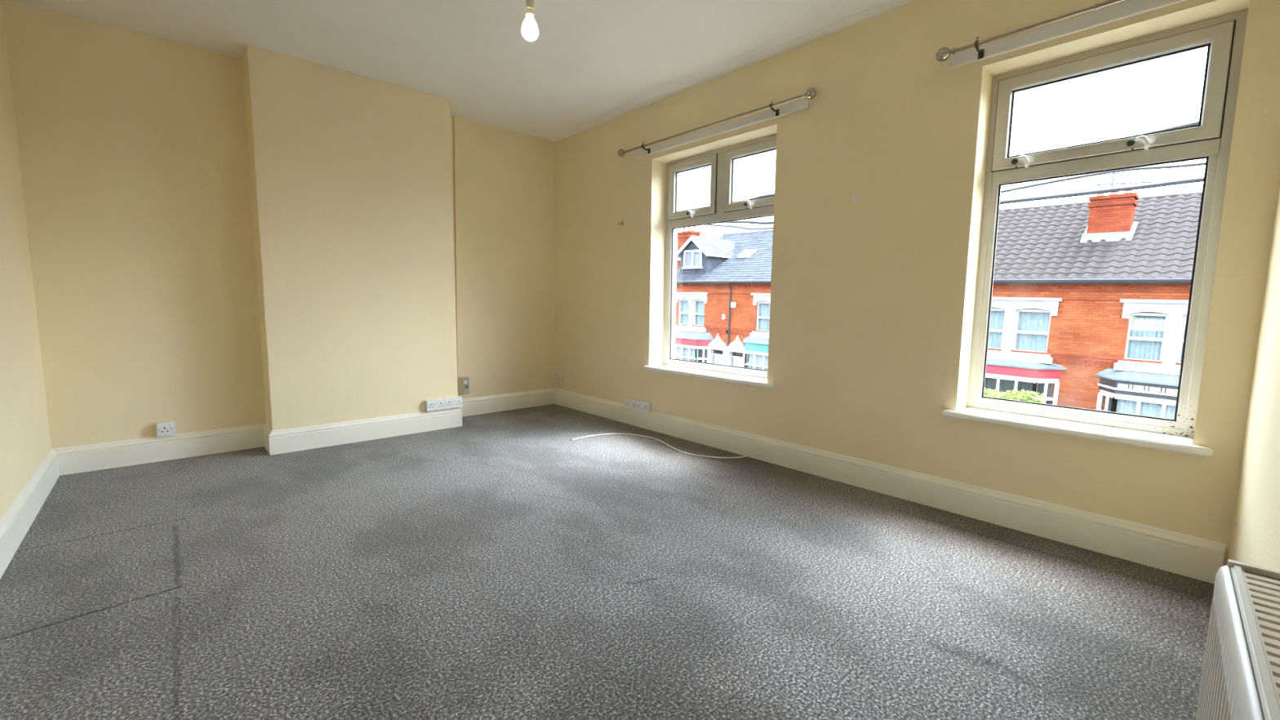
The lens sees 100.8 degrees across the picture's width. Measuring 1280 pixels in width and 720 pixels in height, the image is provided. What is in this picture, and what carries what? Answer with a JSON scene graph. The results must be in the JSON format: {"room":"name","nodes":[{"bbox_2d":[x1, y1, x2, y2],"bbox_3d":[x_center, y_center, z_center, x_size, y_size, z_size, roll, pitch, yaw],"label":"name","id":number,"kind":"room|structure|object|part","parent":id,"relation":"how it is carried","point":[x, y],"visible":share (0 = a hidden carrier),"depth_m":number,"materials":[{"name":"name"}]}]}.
{"room":"empty bedroom","nodes":[
{"label":"empty bedroom","id":0,"kind":"room"},
{"bbox_2d":[0,0,51,519],"bbox_3d":[-1.886,-0.409,1.161,0.150,2.600,5.128,-5,8,-42],"label":"wall","id":1,"kind":"structure","parent":0,"point":[24,430],"depth_m":2.60,"materials":[{"name":"beige paint"}]},
{"bbox_2d":[0,448,59,578],"bbox_3d":[-1.812,0.802,1.322,0.022,0.160,4.754,-5,8,-42],"label":"baseboard","id":2,"kind":"structure","parent":1,"relation":"attached to","point":[15,522],"depth_m":2.36,"materials":[{"name":"beige paint"}]},
{"bbox_2d":[1,0,555,448],"bbox_3d":[-2.176,-0.740,4.177,3.472,2.600,0.224,-5,8,-42],"label":"wall","id":3,"kind":"structure","parent":0,"point":[133,147],"depth_m":3.31,"materials":[{"name":"beige paint"}]},
{"bbox_2d":[52,423,265,475],"bbox_3d":[-3.020,0.561,3.403,1.022,0.160,0.022,-5,8,-42],"label":"baseboard","id":4,"kind":"structure","parent":3,"relation":"attached to","point":[109,455],"depth_m":3.35,"materials":[{"name":"beige paint"}]},
{"bbox_2d":[155,421,175,436],"bbox_3d":[-3.020,0.438,3.370,0.088,0.086,0.049,-5,8,-42],"label":"socket","id":5,"kind":"object","parent":3,"relation":"attached to","point":[163,428],"visible":1,"depth_m":3.36,"materials":[{"name":"beige plastic"}]},
{"bbox_2d":[453,115,460,377],"bbox_3d":[-1.594,-0.958,4.612,0.053,2.235,0.020,-5,8,-42],"label":"cable trunking","id":6,"kind":"object","parent":3,"relation":"attached to","point":[455,130],"visible":0.93,"depth_m":4.60,"materials":[{"name":"beige paint"}]},
{"bbox_2d":[459,376,469,394],"bbox_3d":[-1.572,0.227,4.742,0.070,0.150,0.065,-5,8,-42],"label":"outlet","id":7,"kind":"object","parent":3,"relation":"attached to","point":[464,380],"visible":1,"depth_m":4.72,"materials":[{"name":"beige plastic"}]},
{"bbox_2d":[459,387,555,416],"bbox_3d":[-1.300,0.405,5.038,1.168,0.160,0.022,-5,8,-42],"label":"baseboard","id":8,"kind":"structure","parent":3,"relation":"attached to","point":[513,401],"depth_m":5.05,"materials":[{"name":"beige paint"}]},
{"bbox_2d":[242,45,457,431],"bbox_3d":[-2.122,-0.721,4.009,1.282,2.600,0.449,-5,8,-42],"label":"wall","id":9,"kind":"structure","parent":0,"point":[351,174],"depth_m":3.75,"materials":[{"name":"beige paint"}]},
{"bbox_2d":[262,423,271,454],"bbox_3d":[-2.556,0.542,3.634,0.022,0.160,0.296,-5,8,-42],"label":"baseboard","id":10,"kind":"structure","parent":9,"relation":"attached to","point":[267,430],"depth_m":3.62,"materials":[{"name":"beige paint"}]},
{"bbox_2d":[269,407,462,455],"bbox_3d":[-1.979,0.513,3.966,1.326,0.160,0.022,-5,8,-42],"label":"baseboard","id":11,"kind":"structure","parent":9,"relation":"attached to","point":[306,437],"depth_m":3.89,"materials":[{"name":"beige paint"}]},
{"bbox_2d":[424,398,444,411],"bbox_3d":[-1.641,0.358,4.235,0.146,0.086,0.049,-5,8,-42],"label":"double socket","id":12,"kind":"object","parent":9,"relation":"attached to","point":[439,403],"visible":1,"depth_m":4.22,"materials":[{"name":"white plastic"}]},
{"bbox_2d":[444,395,462,408],"bbox_3d":[-1.532,0.349,4.333,0.146,0.086,0.049,-5,8,-42],"label":"double socket","id":13,"kind":"object","parent":9,"relation":"attached to","point":[454,402],"visible":0.99,"depth_m":4.32,"materials":[{"name":"white plastic"}]},
{"bbox_2d":[8,0,889,139],"bbox_3d":[-0.522,-1.890,2.216,4.072,0.150,5.428,-5,8,-42],"label":"ceiling","id":14,"kind":"structure","parent":0,"point":[588,61],"depth_m":3.15,"materials":[{"name":"white paint"}]},
{"bbox_2d":[521,0,538,41],"bbox_3d":[-0.440,-1.543,2.103,0.099,0.514,0.099,-5,8,-42],"label":"pendant lamp","id":15,"kind":"object","parent":14,"relation":"hanging from","point":[530,31],"visible":1,"depth_m":2.10,"materials":[{"name":"white glass"}]},
{"bbox_3d":[-0.442,-1.335,2.125,0.067,0.096,0.067,-5,8,-42],"label":"bulb","id":16,"kind":"part","parent":15,"relation":"part of","materials":[{"name":"white glass"}]},
{"bbox_2d":[0,404,1214,719],"bbox_3d":[-0.569,0.828,2.512,3.492,0.120,4.848,-5,8,-42],"label":"floor","id":17,"kind":"structure","parent":0,"point":[504,565],"depth_m":1.87,"materials":[{"name":"grey carpet"}]},
{"bbox_2d":[571,433,773,458],"bbox_3d":[0.230,0.570,3.869,1.486,0.120,0.358,3,7,21],"label":"loose cable","id":18,"kind":"object","parent":17,"relation":"on","point":[604,433],"visible":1,"depth_m":3.72,"materials":[{"name":"white plastic"}]},
{"bbox_2d":[553,0,1279,566],"bbox_3d":[0.802,-0.651,3.688,0.300,2.600,4.940,-5,8,-42],"label":"wall","id":19,"kind":"structure","parent":0,"point":[873,297],"depth_m":2.85,"materials":[{"name":"beige paint"}]},
{"bbox_2d":[555,372,562,389],"bbox_3d":[-0.817,0.214,5.335,0.030,0.167,0.090,-5,8,-42],"label":"box","id":20,"kind":"object","parent":19,"relation":"attached to","point":[558,375],"visible":1,"depth_m":5.31,"materials":[{"name":"beige plastic"}]},
{"bbox_2d":[625,397,639,410],"bbox_3d":[-0.066,0.372,4.495,0.049,0.086,0.146,-5,8,-42],"label":"double socket","id":21,"kind":"object","parent":19,"relation":"attached to","point":[631,403],"visible":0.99,"depth_m":4.48,"materials":[{"name":"white plastic"}]},
{"bbox_2d":[636,400,652,413],"bbox_3d":[0.033,0.385,4.386,0.049,0.086,0.146,-5,8,-42],"label":"double socket","id":22,"kind":"object","parent":19,"relation":"attached to","point":[642,406],"visible":1,"depth_m":4.36,"materials":[{"name":"white plastic"}]},
{"bbox_2d":[643,133,776,388],"bbox_3d":[0.553,-0.705,3.876,0.275,1.669,1.250,-5,8,-42],"label":"window","id":23,"kind":"structure","parent":19,"relation":"in","point":[722,208],"depth_m":3.94,"materials":[{"name":"white plastic"}]},
{"bbox_3d":[0.388,-1.133,4.095,0.007,0.022,0.120,-5,8,-42],"label":"handle","id":24,"kind":"part","parent":23,"relation":"part of","materials":[{"name":"white plastic"}]},
{"bbox_3d":[0.413,-1.324,4.098,0.059,0.424,0.484,-5,8,-42],"label":"sash","id":25,"kind":"part","parent":23,"relation":"part of","materials":[{"name":"white plastic"}]},
{"bbox_3d":[0.531,0.107,3.987,0.203,0.030,1.142,-5,8,-42],"label":"sill","id":26,"kind":"part","parent":23,"relation":"part of","materials":[{"name":"white paint"}]},
{"bbox_3d":[0.755,-1.084,3.688,0.007,0.022,0.120,-5,8,-42],"label":"handle","id":27,"kind":"part","parent":23,"relation":"part of","materials":[{"name":"white plastic"}]},
{"bbox_3d":[0.791,-1.274,3.680,0.059,0.424,0.488,-5,8,-42],"label":"sash","id":28,"kind":"part","parent":23,"relation":"part of","materials":[{"name":"white plastic"}]},
{"bbox_2d":[617,87,817,156],"bbox_3d":[0.429,-1.601,3.681,0.098,0.076,1.761,-5,8,-42],"label":"pole","id":29,"kind":"object","parent":19,"relation":"attached to","point":[811,93],"visible":1,"depth_m":3.40,"materials":[{"name":"silver metal"}]},
{"bbox_2d":[635,99,808,158],"bbox_3d":[0.484,-1.591,3.712,0.022,0.048,1.547,-5,8,-42],"label":"batten","id":30,"kind":"object","parent":19,"relation":"attached to","point":[803,104],"visible":1,"depth_m":3.58,"materials":[{"name":"white paint"}]},
{"bbox_2d":[548,0,914,142],"bbox_3d":[0.684,-1.924,3.429,0.060,0.016,4.640,-5,8,-42],"label":"trim","id":31,"kind":"structure","parent":19,"relation":"attached to","point":[891,4],"depth_m":3.38,"materials":[{"name":"white paint"}]},
{"bbox_2d":[851,194,857,202],"bbox_3d":[1.196,-0.910,2.964,0.043,0.044,0.020,-5,8,-42],"label":"hook","id":32,"kind":"object","parent":19,"relation":"attached to","point":[855,196],"visible":1,"depth_m":2.97,"materials":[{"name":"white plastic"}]},
{"bbox_2d":[554,387,1226,583],"bbox_3d":[0.664,0.572,3.716,0.022,0.160,4.630,-5,8,-42],"label":"baseboard","id":33,"kind":"structure","parent":19,"relation":"attached to","point":[1199,558],"depth_m":2.65,"materials":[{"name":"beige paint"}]},
{"bbox_2d":[935,0,1125,62],"bbox_3d":[1.828,-1.405,2.134,0.098,0.076,1.161,-5,8,-42],"label":"pole","id":34,"kind":"object","parent":19,"relation":"attached to","point":[943,54],"visible":1,"depth_m":2.32,"materials":[{"name":"silver metal"}]},
{"bbox_3d":[1.590,-1.427,2.467,0.005,0.041,0.024,-5,8,-42],"label":"wall plate","id":35,"kind":"part","parent":34,"relation":"part of","materials":[{"name":"brown metal"}]},
{"bbox_2d":[949,0,1187,68],"bbox_3d":[1.870,-1.402,2.179,0.022,0.056,1.075,-5,8,-42],"label":"batten","id":36,"kind":"object","parent":19,"relation":"attached to","point":[1133,7],"visible":1,"depth_m":2.24,"materials":[{"name":"white paint"}]},
{"bbox_2d":[942,8,1248,457],"bbox_3d":[1.948,-0.517,2.332,0.275,1.677,0.934,-5,8,-42],"label":"window","id":37,"kind":"structure","parent":19,"relation":"in","point":[1224,36],"depth_m":2.24,"materials":[{"name":"white plastic"}]},
{"bbox_3d":[1.810,-0.945,2.521,0.007,0.022,0.120,-5,8,-42],"label":"handle","id":38,"kind":"part","parent":37,"relation":"part of","materials":[{"name":"white plastic"}]},
{"bbox_3d":[1.942,0.301,2.426,0.203,0.030,0.824,-5,8,-42],"label":"sill","id":39,"kind":"part","parent":37,"relation":"part of","materials":[{"name":"white paint"}]},
{"bbox_3d":[2.014,-1.112,2.326,0.059,0.424,0.762,-5,8,-42],"label":"sash","id":40,"kind":"part","parent":37,"relation":"part of","materials":[{"name":"white plastic"}]},
{"bbox_3d":[2.084,-0.908,2.218,0.007,0.022,0.120,-5,8,-42],"label":"handle","id":41,"kind":"part","parent":37,"relation":"part of","materials":[{"name":"white plastic"}]},
{"bbox_2d":[1226,184,1279,570],"bbox_3d":[1.008,-0.307,0.542,0.150,2.600,3.635,7,9,45],"label":"wall","id":42,"kind":"structure","parent":0,"point":[1255,540],"depth_m":1.65,"materials":[{"name":"beige paint"}]},
{"bbox_2d":[1195,559,1279,719],"bbox_3d":[0.543,0.705,0.400,0.136,0.607,1.560,7,9,45],"label":"radiator","id":43,"kind":"object","parent":42,"relation":"attached to","point":[1241,677],"visible":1,"depth_m":0.76,"materials":[{"name":"white metal"}]},
{"bbox_3d":[1.057,0.575,0.914,0.015,0.447,0.094,-5,9,-45],"label":"panel","id":44,"kind":"part","parent":43,"relation":"part of","materials":[{"name":"white metal"}]},
{"bbox_3d":[0.539,0.414,0.376,0.086,0.016,1.455,7,9,45],"label":"rail","id":45,"kind":"part","parent":43,"relation":"part of","materials":[{"name":"white metal"}]},
{"label":"outside","id":46,"kind":"structure","parent":0,"visible":0},
{"bbox_2d":[746,120,1199,199],"bbox_3d":[5.125,-3.787,10.358,0.050,2.350,44.003,-5,8,-42],"label":"overhead wire","id":47,"kind":"object","parent":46,"point":[1194,123],"visible":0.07,"depth_m":7.58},
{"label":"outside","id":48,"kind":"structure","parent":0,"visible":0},
{"bbox_2d":[706,161,1205,230],"bbox_3d":[5.120,-3.440,10.396,0.042,2.442,44.003,-5,8,-42],"label":"overhead wire","id":49,"kind":"object","parent":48,"point":[1197,163],"visible":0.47,"depth_m":8.34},
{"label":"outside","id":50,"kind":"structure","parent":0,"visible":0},
{"bbox_2d":[718,177,1204,224],"bbox_3d":[5.124,-3.837,10.354,0.066,2.466,44.004,-5,8,-42],"label":"overhead wire","id":51,"kind":"object","parent":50,"point":[1197,180],"visible":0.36,"depth_m":8.27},
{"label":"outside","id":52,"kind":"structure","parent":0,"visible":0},
{"bbox_3d":[21.519,2.337,25.902,59.700,2.460,120.000,-5,8,-42],"label":"street","id":53,"kind":"object","parent":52,"visible":0},
{"bbox_2d":[675,226,773,364],"bbox_3d":[5.402,-2.842,28.576,9.880,8.560,5.525,-5,9,-42],"label":"house","id":54,"kind":"structure","parent":53,"relation":"on","point":[704,265],"depth_m":25.32,"materials":[{"name":"orange brick"}]},
{"bbox_2d":[680,301,688,324],"bbox_3d":[2.299,-2.337,26.052,0.047,1.220,0.720,-5,9,-42],"label":"window","id":55,"kind":"structure","parent":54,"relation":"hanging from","point":[684,304],"depth_m":26.14,"materials":[{"name":"white glass"}]},
{"bbox_2d":[676,346,698,361],"bbox_3d":[2.132,-0.003,25.558,0.040,1.320,1.760,-5,9,-42],"label":"window","id":56,"kind":"structure","parent":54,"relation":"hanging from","point":[692,352],"depth_m":25.40,"materials":[{"name":"glass"}]},
{"bbox_3d":[2.432,-1.519,25.612,0.310,0.250,2.040,-5,9,-42],"label":"stone sill","id":57,"kind":"part","parent":54,"relation":"part of","materials":[{"name":"white stone"}]},
{"bbox_3d":[2.205,-0.168,25.600,0.535,0.080,2.670,-5,9,-42],"label":"transom rail","id":58,"kind":"part","parent":54,"relation":"part of","materials":[{"name":"white paint"}]},
{"bbox_3d":[2.216,-0.694,25.534,0.540,0.140,2.680,-5,9,-42],"label":"head rail","id":59,"kind":"part","parent":54,"relation":"part of","materials":[{"name":"white paint"}]},
{"bbox_3d":[2.417,-3.206,25.355,0.160,0.080,2.140,-5,9,-42],"label":"cornice","id":60,"kind":"part","parent":54,"relation":"part of","materials":[{"name":"white paint"}]},
{"bbox_2d":[685,251,700,266],"bbox_3d":[2.577,-4.918,25.701,0.005,0.740,1.060,-5,9,-42],"label":"window","id":61,"kind":"structure","parent":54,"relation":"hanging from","point":[692,258],"depth_m":25.65,"materials":[{"name":"white glass"}]},
{"bbox_2d":[696,301,704,325],"bbox_3d":[2.967,-2.231,25.315,0.047,1.220,0.720,-5,9,-42],"label":"window","id":62,"kind":"structure","parent":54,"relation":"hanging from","point":[700,304],"depth_m":25.38,"materials":[{"name":"white glass"}]},
{"bbox_2d":[697,349,707,362],"bbox_3d":[2.384,-0.025,25.783,0.018,1.280,2.400,-5,9,-42],"label":"window","id":63,"kind":"structure","parent":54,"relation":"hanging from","point":[700,351],"depth_m":25.12,"materials":[{"name":"glass"}]},
{"bbox_3d":[3.697,0.355,24.585,0.030,1.100,0.720,-5,9,-42],"label":"door panel","id":64,"kind":"part","parent":54,"relation":"part of","materials":[{"name":"white"}]},
{"bbox_2d":[725,244,772,369],"bbox_3d":[8.544,-2.207,25.119,9.880,8.288,4.280,-5,9,-42],"label":"house","id":65,"kind":"structure","parent":53,"relation":"on","point":[749,300],"depth_m":23.00,"materials":[{"name":"orange brick"}]},
{"bbox_3d":[4.447,0.787,23.794,0.080,2.430,0.760,-5,9,-42],"label":"door","id":66,"kind":"part","parent":65,"relation":"part of","materials":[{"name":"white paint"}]},
{"bbox_3d":[4.451,0.475,23.752,0.030,1.100,0.720,-5,9,-42],"label":"door panel","id":67,"kind":"part","parent":65,"relation":"part of","materials":[{"name":"white paint"}]},
{"bbox_3d":[5.310,0.256,22.165,0.535,0.080,2.670,-5,9,-42],"label":"transom rail","id":68,"kind":"part","parent":65,"relation":"part of","materials":[{"name":"white paint"}]},
{"bbox_3d":[5.321,-0.270,22.099,0.540,0.140,2.680,-5,9,-42],"label":"head rail","id":69,"kind":"part","parent":65,"relation":"part of","materials":[{"name":"white paint"}]},
{"bbox_2d":[748,353,768,369],"bbox_3d":[5.237,0.421,22.123,0.040,1.320,1.760,-5,9,-42],"label":"window","id":70,"kind":"structure","parent":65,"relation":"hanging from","point":[758,357],"depth_m":22.35,"materials":[{"name":"glass"}]},
{"bbox_3d":[5.536,-1.026,22.185,0.310,0.250,2.040,-5,9,-42],"label":"stone sill","id":71,"kind":"part","parent":65,"relation":"part of","materials":[{"name":"white stone"}]},
{"bbox_3d":[5.521,-2.713,21.928,0.160,0.080,2.140,-5,9,-42],"label":"cornice","id":72,"kind":"part","parent":65,"relation":"part of","materials":[{"name":"white paint"}]},
{"bbox_2d":[759,303,769,330],"bbox_3d":[5.402,-1.844,22.625,0.047,1.220,0.720,-5,9,-42],"label":"window","id":73,"kind":"structure","parent":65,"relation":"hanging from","point":[764,308],"depth_m":22.69,"materials":[{"name":"white glass"}]},
{"bbox_2d":[983,386,1046,403],"bbox_3d":[9.921,1.602,15.502,0.698,1.805,3.022,-5,8,-42],"label":"hedge","id":74,"kind":"object","parent":53,"relation":"on","point":[1019,394],"visible":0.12,"depth_m":14.62,"materials":[{"name":"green plant"}]},
{"bbox_2d":[983,173,1151,408],"bbox_3d":[14.334,-1.667,18.691,9.880,9.050,4.861,-5,9,-42],"label":"house","id":75,"kind":"structure","parent":53,"relation":"on","point":[1049,259],"depth_m":15.58,"materials":[{"name":"orange brick"}]},
{"bbox_2d":[987,311,1004,347],"bbox_3d":[10.929,-0.965,16.523,0.047,1.220,0.840,-5,9,-42],"label":"window","id":76,"kind":"structure","parent":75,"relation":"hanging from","point":[997,317],"depth_m":16.40,"materials":[{"name":"white glass"}]},
{"bbox_2d":[984,377,1032,400],"bbox_3d":[10.800,1.165,15.967,0.040,1.320,1.760,-5,9,-42],"label":"window","id":77,"kind":"structure","parent":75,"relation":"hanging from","point":[990,383],"depth_m":15.78,"materials":[{"name":"glass"}]},
{"bbox_3d":[10.873,1.001,16.009,0.535,0.080,2.670,-5,9,-42],"label":"transom rail","id":78,"kind":"part","parent":75,"relation":"part of","materials":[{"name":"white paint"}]},
{"bbox_3d":[11.102,-0.141,16.038,0.310,0.250,2.280,-5,9,-42],"label":"stone sill","id":79,"kind":"part","parent":75,"relation":"part of","materials":[{"name":"white stone"}]},
{"bbox_3d":[10.883,0.475,15.943,0.540,0.140,2.680,-5,9,-42],"label":"head rail","id":80,"kind":"part","parent":75,"relation":"part of","materials":[{"name":"white paint"}]},
{"bbox_3d":[11.087,-1.828,15.782,0.160,0.080,2.380,-5,9,-42],"label":"cornice","id":81,"kind":"part","parent":75,"relation":"part of","materials":[{"name":"white paint"}]},
{"bbox_2d":[1016,311,1049,351],"bbox_3d":[11.676,-0.846,15.697,0.047,1.220,0.840,-5,9,-42],"label":"window","id":82,"kind":"structure","parent":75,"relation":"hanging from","point":[1030,322],"depth_m":15.71,"materials":[{"name":"white glass"}]},
{"bbox_2d":[1036,382,1052,404],"bbox_3d":[11.052,1.144,16.192,0.018,1.280,2.400,-5,9,-42],"label":"window","id":83,"kind":"structure","parent":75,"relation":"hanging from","point":[1040,389],"depth_m":15.35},
{"bbox_2d":[1124,190,1133,193],"bbox_3d":[14.301,-4.919,15.485,0.217,0.180,0.217,-5,9,-42],"label":"chimney pot","id":84,"kind":"object","parent":75,"relation":"on","point":[1130,191],"depth_m":15.42,"materials":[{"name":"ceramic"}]},
{"bbox_2d":[1080,191,1202,419],"bbox_3d":[16.987,-0.866,15.796,9.880,8.290,4.280,-5,9,-42],"label":"house","id":85,"kind":"structure","parent":53,"relation":"on","point":[1143,282],"depth_m":13.98,"materials":[{"name":"orange brick"}]},
{"bbox_2d":[1104,396,1112,411],"bbox_3d":[13.424,1.690,13.589,0.018,1.280,2.320,-5,9,-42],"label":"window","id":86,"kind":"structure","parent":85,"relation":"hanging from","point":[1110,398],"depth_m":14.32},
{"bbox_3d":[13.256,1.022,13.340,0.540,0.140,2.600,-5,9,-42],"label":"head rail","id":87,"kind":"part","parent":85,"relation":"part of","materials":[{"name":"white paint"}]},
{"bbox_2d":[1116,399,1175,419],"bbox_3d":[13.172,1.712,13.364,0.040,1.320,1.800,-5,9,-42],"label":"window","id":88,"kind":"structure","parent":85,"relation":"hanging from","point":[1126,406],"depth_m":13.56,"materials":[{"name":"glass"}]},
{"bbox_2d":[1127,315,1165,359],"bbox_3d":[13.305,-0.587,13.899,0.047,1.220,0.720,-5,9,-42],"label":"window","id":89,"kind":"structure","parent":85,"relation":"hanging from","point":[1151,326],"depth_m":13.90,"materials":[{"name":"glass"}]},
{"bbox_3d":[13.438,0.230,13.459,0.310,0.250,2.040,-5,9,-42],"label":"stone sill","id":90,"kind":"part","parent":85,"relation":"part of","materials":[{"name":"white stone"}]},
{"bbox_3d":[13.423,-1.457,13.202,0.160,0.080,2.140,-5,9,-42],"label":"cornice","id":91,"kind":"part","parent":85,"relation":"part of","materials":[{"name":"white paint"}]},
{"bbox_2d":[1180,324,1186,361],"bbox_3d":[13.972,-0.481,13.162,0.047,1.220,0.720,-5,9,-42],"label":"window","id":92,"kind":"structure","parent":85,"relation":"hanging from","point":[1185,324],"depth_m":13.42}
]}

